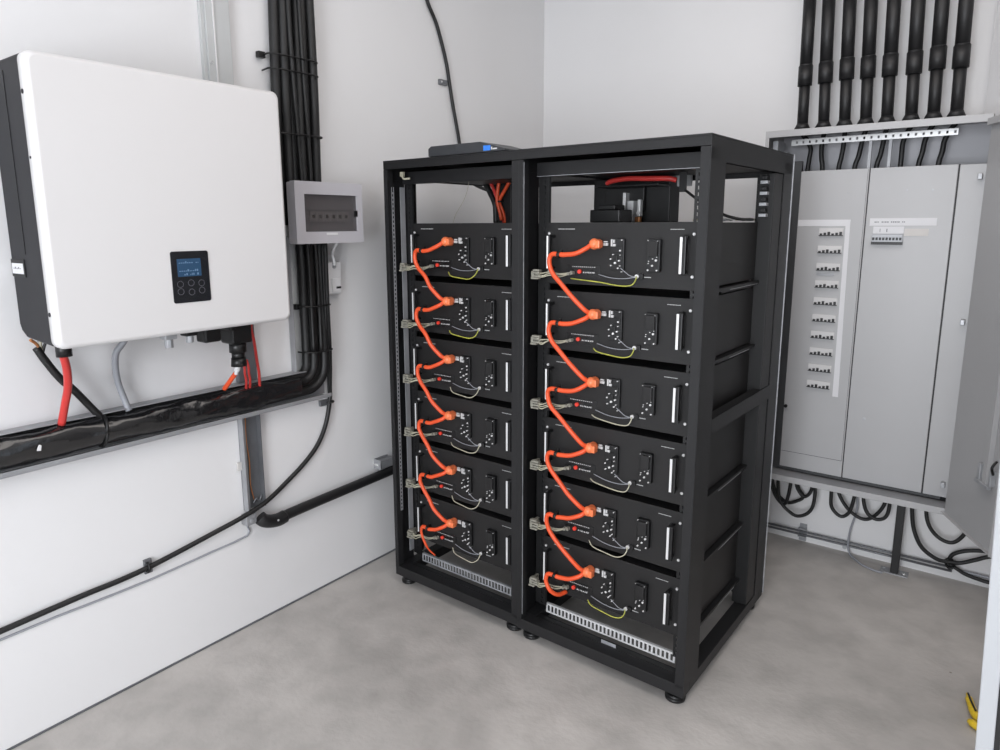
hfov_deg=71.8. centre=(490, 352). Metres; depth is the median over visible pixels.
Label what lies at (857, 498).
cable
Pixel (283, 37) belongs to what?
power cable
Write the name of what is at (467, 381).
ground wire
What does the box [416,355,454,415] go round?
power cable
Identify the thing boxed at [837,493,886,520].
cable loop
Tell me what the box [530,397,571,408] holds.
cable
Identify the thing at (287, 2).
cable
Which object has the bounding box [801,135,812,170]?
cable
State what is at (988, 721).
door
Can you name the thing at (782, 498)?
cable loop
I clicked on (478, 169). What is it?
rack
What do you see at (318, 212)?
box
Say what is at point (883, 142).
cable
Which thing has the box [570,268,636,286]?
ground wire
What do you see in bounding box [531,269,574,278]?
cable
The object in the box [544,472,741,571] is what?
module
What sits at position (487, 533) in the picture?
module
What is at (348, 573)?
trim
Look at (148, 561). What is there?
clip
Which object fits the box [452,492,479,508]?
ground wire
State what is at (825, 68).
conduit pipe
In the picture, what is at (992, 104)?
trim
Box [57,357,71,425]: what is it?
cable
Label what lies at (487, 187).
cable
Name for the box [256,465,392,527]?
conduit
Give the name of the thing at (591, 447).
power cable
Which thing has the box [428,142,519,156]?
router
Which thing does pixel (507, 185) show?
cable
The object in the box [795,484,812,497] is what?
cable loop
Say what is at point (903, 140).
cable
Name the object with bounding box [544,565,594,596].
power cable
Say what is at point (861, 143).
cable
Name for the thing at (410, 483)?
cable
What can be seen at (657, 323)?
module
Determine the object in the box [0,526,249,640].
wire
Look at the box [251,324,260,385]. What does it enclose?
wire
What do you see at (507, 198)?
stand
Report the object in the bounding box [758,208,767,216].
connector
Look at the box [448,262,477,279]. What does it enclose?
ground wire
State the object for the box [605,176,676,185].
cable
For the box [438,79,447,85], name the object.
clip
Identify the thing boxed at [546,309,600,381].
power cable
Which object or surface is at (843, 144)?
cable
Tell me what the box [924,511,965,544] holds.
cable loop
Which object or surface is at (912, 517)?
cable
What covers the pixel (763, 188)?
connector
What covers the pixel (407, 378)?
cable
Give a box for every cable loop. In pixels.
[771,479,791,504]
[773,479,804,503]
[776,480,816,517]
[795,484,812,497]
[829,491,855,517]
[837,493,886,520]
[862,498,891,520]
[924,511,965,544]
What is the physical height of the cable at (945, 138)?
0.300 m
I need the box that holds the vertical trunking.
[286,237,301,371]
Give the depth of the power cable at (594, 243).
2.07 m
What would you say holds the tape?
attached to the inverter
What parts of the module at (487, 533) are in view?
handle trim, handle, terminal panel, handle trim, handle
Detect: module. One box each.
[410,223,538,279]
[412,277,511,341]
[413,333,537,402]
[415,387,511,460]
[416,439,536,516]
[417,491,510,571]
[543,531,737,635]
[544,412,744,505]
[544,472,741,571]
[545,349,749,436]
[546,222,757,290]
[546,285,753,364]
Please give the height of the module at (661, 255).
0.187 m
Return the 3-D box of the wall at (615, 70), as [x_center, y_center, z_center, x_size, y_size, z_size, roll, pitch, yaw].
[1.573,-0.523,2.792,3.150,2.800,0.150,8,13,37]
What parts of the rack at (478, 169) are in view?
frame post, filler plate, mounting rail, cross rail, frame, roof plate, frame post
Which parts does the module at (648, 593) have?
handle trim, handle, terminal panel, panel, handle trim, handle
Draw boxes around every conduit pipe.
[794,0,815,128]
[815,0,835,127]
[836,0,856,125]
[857,0,877,123]
[878,0,901,122]
[902,0,925,120]
[924,0,949,118]
[947,0,973,116]
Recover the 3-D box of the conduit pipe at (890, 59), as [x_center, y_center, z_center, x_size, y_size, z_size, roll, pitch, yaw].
[1.466,-1.353,2.470,0.071,1.046,0.068,8,13,37]
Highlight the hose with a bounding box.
[111,341,131,411]
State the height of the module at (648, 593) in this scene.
0.187 m
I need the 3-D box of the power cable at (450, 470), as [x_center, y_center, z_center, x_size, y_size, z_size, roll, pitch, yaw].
[-0.202,0.528,2.596,0.155,0.226,0.047,3,11,18]
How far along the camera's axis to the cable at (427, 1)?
2.95 m
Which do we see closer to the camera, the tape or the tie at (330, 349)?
the tape
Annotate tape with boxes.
[234,367,240,374]
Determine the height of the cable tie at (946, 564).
0.039 m
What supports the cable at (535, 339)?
attached to the module at (657, 323)
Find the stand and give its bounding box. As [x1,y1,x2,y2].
[501,183,511,222]
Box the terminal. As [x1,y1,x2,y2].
[400,172,409,179]
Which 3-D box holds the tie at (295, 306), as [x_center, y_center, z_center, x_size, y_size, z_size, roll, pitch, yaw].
[-0.636,-0.167,2.486,0.070,0.020,0.133,8,13,37]
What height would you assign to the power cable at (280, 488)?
1.023 m
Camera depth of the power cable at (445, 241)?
2.43 m
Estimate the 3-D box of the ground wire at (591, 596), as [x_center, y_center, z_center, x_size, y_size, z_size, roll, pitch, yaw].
[0.367,0.809,2.210,0.140,0.056,0.019,8,14,39]
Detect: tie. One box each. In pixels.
[99,414,108,447]
[256,51,317,63]
[262,67,317,77]
[280,132,322,138]
[293,304,330,309]
[298,348,332,353]
[944,557,954,569]
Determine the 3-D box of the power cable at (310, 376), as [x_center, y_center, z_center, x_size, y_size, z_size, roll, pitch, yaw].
[-1.165,-0.722,1.680,0.035,1.960,1.749,8,13,37]
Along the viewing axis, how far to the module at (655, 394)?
2.09 m
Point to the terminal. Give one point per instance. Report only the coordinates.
(402, 174)
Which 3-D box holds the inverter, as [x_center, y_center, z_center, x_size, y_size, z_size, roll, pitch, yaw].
[-0.924,-0.333,1.928,0.247,0.818,0.672,8,13,37]
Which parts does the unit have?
shelf plate, breaker lever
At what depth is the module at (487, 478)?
2.53 m
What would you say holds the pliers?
on the floor
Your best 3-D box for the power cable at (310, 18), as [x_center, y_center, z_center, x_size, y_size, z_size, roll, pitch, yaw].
[-1.148,-0.708,1.704,0.035,1.996,1.804,8,13,37]
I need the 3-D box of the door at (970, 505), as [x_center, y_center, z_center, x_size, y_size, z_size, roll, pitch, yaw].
[1.605,-0.061,2.219,0.026,1.374,0.360,2,11,11]
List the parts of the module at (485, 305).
handle trim, handle, terminal panel, handle trim, handle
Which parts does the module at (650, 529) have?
handle trim, handle, terminal panel, panel, handle trim, handle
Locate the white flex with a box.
[330,243,338,265]
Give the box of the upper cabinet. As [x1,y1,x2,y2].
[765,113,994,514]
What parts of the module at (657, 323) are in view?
handle trim, handle, terminal panel, panel, handle trim, handle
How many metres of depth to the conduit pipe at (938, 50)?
2.42 m
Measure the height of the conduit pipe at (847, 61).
1.046 m
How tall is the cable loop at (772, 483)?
0.178 m
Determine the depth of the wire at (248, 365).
2.22 m
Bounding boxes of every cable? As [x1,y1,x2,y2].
[0,243,331,634]
[12,0,310,433]
[21,0,328,463]
[29,339,102,417]
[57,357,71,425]
[268,0,287,224]
[278,0,294,225]
[285,0,315,351]
[291,0,318,385]
[296,0,323,350]
[301,0,321,387]
[321,243,329,392]
[399,263,433,271]
[401,319,434,327]
[403,374,435,383]
[404,426,436,436]
[405,478,437,488]
[407,527,438,539]
[413,237,453,300]
[414,297,454,358]
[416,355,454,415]
[417,410,455,469]
[418,465,456,522]
[420,517,457,555]
[425,0,485,190]
[483,184,498,222]
[490,184,503,222]
[495,183,502,219]
[499,183,510,222]
[528,573,568,589]
[530,335,573,344]
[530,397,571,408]
[530,458,570,470]
[530,516,569,530]
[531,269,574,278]
[544,504,595,571]
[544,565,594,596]
[545,376,599,447]
[545,442,597,510]
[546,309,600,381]
[547,238,602,313]
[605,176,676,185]
[684,189,753,220]
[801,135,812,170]
[819,134,825,170]
[836,132,846,169]
[847,497,882,572]
[852,131,867,168]
[874,129,888,167]
[898,127,912,166]
[910,508,990,564]
[916,126,934,165]
[936,124,957,164]
[947,549,983,566]
[954,566,988,583]
[961,569,989,578]
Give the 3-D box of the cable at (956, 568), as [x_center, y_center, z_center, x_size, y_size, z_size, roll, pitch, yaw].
[1.913,0.870,2.657,0.251,0.051,0.014,8,13,37]
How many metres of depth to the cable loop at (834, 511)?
2.90 m
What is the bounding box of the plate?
[673,175,692,186]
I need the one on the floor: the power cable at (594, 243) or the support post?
the support post
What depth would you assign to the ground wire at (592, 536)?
2.16 m
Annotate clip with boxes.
[143,558,152,573]
[318,399,333,406]
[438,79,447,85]
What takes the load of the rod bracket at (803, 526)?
attached to the wall at (615, 70)
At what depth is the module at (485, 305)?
2.42 m
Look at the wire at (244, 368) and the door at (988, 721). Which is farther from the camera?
the wire at (244, 368)
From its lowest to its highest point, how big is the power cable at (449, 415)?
0.226 m
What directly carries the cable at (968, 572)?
on the floor
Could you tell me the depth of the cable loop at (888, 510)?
2.82 m
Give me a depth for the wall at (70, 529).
2.27 m
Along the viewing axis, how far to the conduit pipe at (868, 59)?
2.55 m
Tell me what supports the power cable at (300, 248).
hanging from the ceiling
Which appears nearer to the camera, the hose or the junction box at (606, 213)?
the hose
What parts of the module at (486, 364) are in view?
handle trim, handle, terminal panel, handle trim, handle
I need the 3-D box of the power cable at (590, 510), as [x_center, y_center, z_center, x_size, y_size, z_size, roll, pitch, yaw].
[0.253,0.594,2.228,0.170,0.226,0.047,3,11,17]
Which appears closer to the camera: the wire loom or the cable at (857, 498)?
the wire loom
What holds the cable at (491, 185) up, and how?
in the rack at (478, 169)
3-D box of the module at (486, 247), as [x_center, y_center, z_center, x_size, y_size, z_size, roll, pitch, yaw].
[0.050,-0.386,2.575,0.509,0.187,0.536,8,13,37]
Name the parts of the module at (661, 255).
handle trim, handle, terminal panel, handle trim, handle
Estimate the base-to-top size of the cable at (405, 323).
0.030 m
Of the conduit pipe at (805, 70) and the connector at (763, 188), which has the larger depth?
the conduit pipe at (805, 70)
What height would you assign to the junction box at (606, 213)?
0.056 m
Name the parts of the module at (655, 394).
handle trim, handle, terminal panel, panel, handle trim, handle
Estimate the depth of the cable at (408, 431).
2.64 m
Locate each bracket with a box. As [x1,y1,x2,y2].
[373,454,392,469]
[797,523,806,540]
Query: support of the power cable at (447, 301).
attached to the module at (485, 305)
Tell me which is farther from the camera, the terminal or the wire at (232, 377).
the terminal
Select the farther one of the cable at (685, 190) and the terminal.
the terminal
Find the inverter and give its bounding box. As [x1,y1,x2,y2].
[0,50,289,366]
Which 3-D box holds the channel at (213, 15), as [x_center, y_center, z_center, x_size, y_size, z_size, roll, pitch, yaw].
[-0.843,-1.232,2.063,0.026,1.080,0.093,8,13,37]
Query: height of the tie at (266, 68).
0.007 m
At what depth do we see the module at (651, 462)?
2.13 m
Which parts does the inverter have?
rating plate, display panel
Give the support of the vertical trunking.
attached to the wall at (70, 529)
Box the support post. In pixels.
[879,505,908,577]
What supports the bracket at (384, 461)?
attached to the wall at (70, 529)
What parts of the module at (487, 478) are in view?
handle trim, handle, terminal panel, handle trim, handle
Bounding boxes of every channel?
[197,0,233,84]
[236,324,256,382]
[237,414,265,511]
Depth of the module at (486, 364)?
2.46 m
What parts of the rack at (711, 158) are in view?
frame post, filler plate, mounting rail, cross rail, maker plate, frame, roof plate, bracket, mounting rail, frame post, mounting rail, frame post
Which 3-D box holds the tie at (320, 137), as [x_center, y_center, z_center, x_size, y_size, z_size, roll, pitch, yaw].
[-0.660,-0.738,2.352,0.070,0.007,0.197,8,13,37]
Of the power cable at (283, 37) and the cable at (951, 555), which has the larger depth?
the cable at (951, 555)
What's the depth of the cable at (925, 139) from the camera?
2.51 m
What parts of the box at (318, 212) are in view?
rail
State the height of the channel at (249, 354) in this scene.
0.256 m
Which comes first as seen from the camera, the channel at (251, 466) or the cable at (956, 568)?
the channel at (251, 466)
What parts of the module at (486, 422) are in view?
handle trim, handle, terminal panel, handle trim, handle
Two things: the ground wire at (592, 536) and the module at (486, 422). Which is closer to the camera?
the ground wire at (592, 536)
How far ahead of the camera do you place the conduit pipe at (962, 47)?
2.38 m
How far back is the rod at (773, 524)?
2.93 m
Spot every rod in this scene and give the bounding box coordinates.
[768,522,948,566]
[768,525,951,571]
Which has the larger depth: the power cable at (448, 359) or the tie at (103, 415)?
the power cable at (448, 359)
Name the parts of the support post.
foot plate, post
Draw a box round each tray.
[0,370,331,479]
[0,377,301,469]
[772,466,945,501]
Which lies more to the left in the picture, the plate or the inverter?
the inverter
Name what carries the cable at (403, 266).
attached to the module at (486, 247)
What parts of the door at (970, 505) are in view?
lock rod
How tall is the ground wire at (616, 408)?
0.052 m
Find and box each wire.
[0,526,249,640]
[222,372,236,390]
[243,366,247,388]
[246,359,250,387]
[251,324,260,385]
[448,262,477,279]
[449,322,478,338]
[450,381,478,397]
[451,437,479,453]
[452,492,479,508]
[452,544,479,562]
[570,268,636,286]
[587,596,624,618]
[589,536,626,557]
[590,474,629,492]
[591,408,631,425]
[593,339,633,357]
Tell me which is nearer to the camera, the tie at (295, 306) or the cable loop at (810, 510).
the tie at (295, 306)
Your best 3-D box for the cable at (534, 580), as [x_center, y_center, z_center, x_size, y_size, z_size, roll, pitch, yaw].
[0.197,0.786,2.335,0.137,0.028,0.052,8,13,37]
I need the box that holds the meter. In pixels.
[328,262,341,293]
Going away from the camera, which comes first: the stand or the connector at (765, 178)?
the connector at (765, 178)
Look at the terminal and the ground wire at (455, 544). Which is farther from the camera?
the ground wire at (455, 544)
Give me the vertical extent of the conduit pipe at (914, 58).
1.046 m
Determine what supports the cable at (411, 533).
attached to the module at (487, 533)
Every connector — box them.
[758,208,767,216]
[759,197,767,205]
[760,175,769,183]
[760,186,768,194]
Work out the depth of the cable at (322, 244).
2.49 m
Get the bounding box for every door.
[940,115,999,557]
[975,464,999,749]
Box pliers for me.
[965,692,977,729]
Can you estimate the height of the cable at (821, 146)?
0.298 m
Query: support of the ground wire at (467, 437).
attached to the module at (486, 422)
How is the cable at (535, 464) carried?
attached to the module at (651, 462)
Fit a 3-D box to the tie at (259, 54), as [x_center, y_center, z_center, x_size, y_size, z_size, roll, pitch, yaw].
[-0.670,-0.976,2.297,0.070,0.020,0.213,8,13,37]
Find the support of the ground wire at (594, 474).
attached to the module at (651, 462)
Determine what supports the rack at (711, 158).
on the floor
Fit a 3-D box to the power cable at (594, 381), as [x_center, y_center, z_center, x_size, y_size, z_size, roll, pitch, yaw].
[0.251,0.183,2.151,0.170,0.226,0.048,3,11,17]
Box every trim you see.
[6,549,394,749]
[984,0,999,115]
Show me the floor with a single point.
(834, 652)
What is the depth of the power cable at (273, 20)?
2.26 m
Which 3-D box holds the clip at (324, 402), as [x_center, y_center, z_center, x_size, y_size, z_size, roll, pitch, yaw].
[-0.619,0.191,2.614,0.030,0.022,0.062,8,13,37]
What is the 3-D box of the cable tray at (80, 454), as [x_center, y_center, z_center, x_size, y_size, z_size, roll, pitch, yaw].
[-1.246,0.261,1.769,0.056,0.112,2.100,8,13,37]
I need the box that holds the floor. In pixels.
[12,532,988,749]
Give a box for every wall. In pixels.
[0,0,544,749]
[543,0,997,587]
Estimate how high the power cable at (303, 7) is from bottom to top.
1.979 m
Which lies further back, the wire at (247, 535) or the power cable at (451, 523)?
the power cable at (451, 523)
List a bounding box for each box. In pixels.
[286,180,363,243]
[590,205,631,221]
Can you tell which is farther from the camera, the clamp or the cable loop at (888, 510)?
the cable loop at (888, 510)
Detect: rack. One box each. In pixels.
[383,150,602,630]
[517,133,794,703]
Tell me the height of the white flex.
0.096 m
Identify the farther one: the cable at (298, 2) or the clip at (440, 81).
the clip at (440, 81)
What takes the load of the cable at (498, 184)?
in the rack at (478, 169)
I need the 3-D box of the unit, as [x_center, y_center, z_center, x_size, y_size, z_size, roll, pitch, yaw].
[0.482,-0.528,2.401,0.295,0.150,0.190,8,13,37]
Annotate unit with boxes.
[594,180,678,221]
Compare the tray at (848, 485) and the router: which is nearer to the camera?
the router
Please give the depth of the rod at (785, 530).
2.93 m
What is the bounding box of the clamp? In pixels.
[241,513,256,525]
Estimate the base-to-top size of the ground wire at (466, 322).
0.056 m
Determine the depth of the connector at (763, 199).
2.17 m
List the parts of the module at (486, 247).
handle trim, handle, terminal panel, handle trim, handle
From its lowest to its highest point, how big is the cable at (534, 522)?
0.031 m
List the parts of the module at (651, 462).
handle trim, handle, terminal panel, panel, handle trim, handle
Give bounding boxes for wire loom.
[723,217,754,220]
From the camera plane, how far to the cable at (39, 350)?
1.82 m

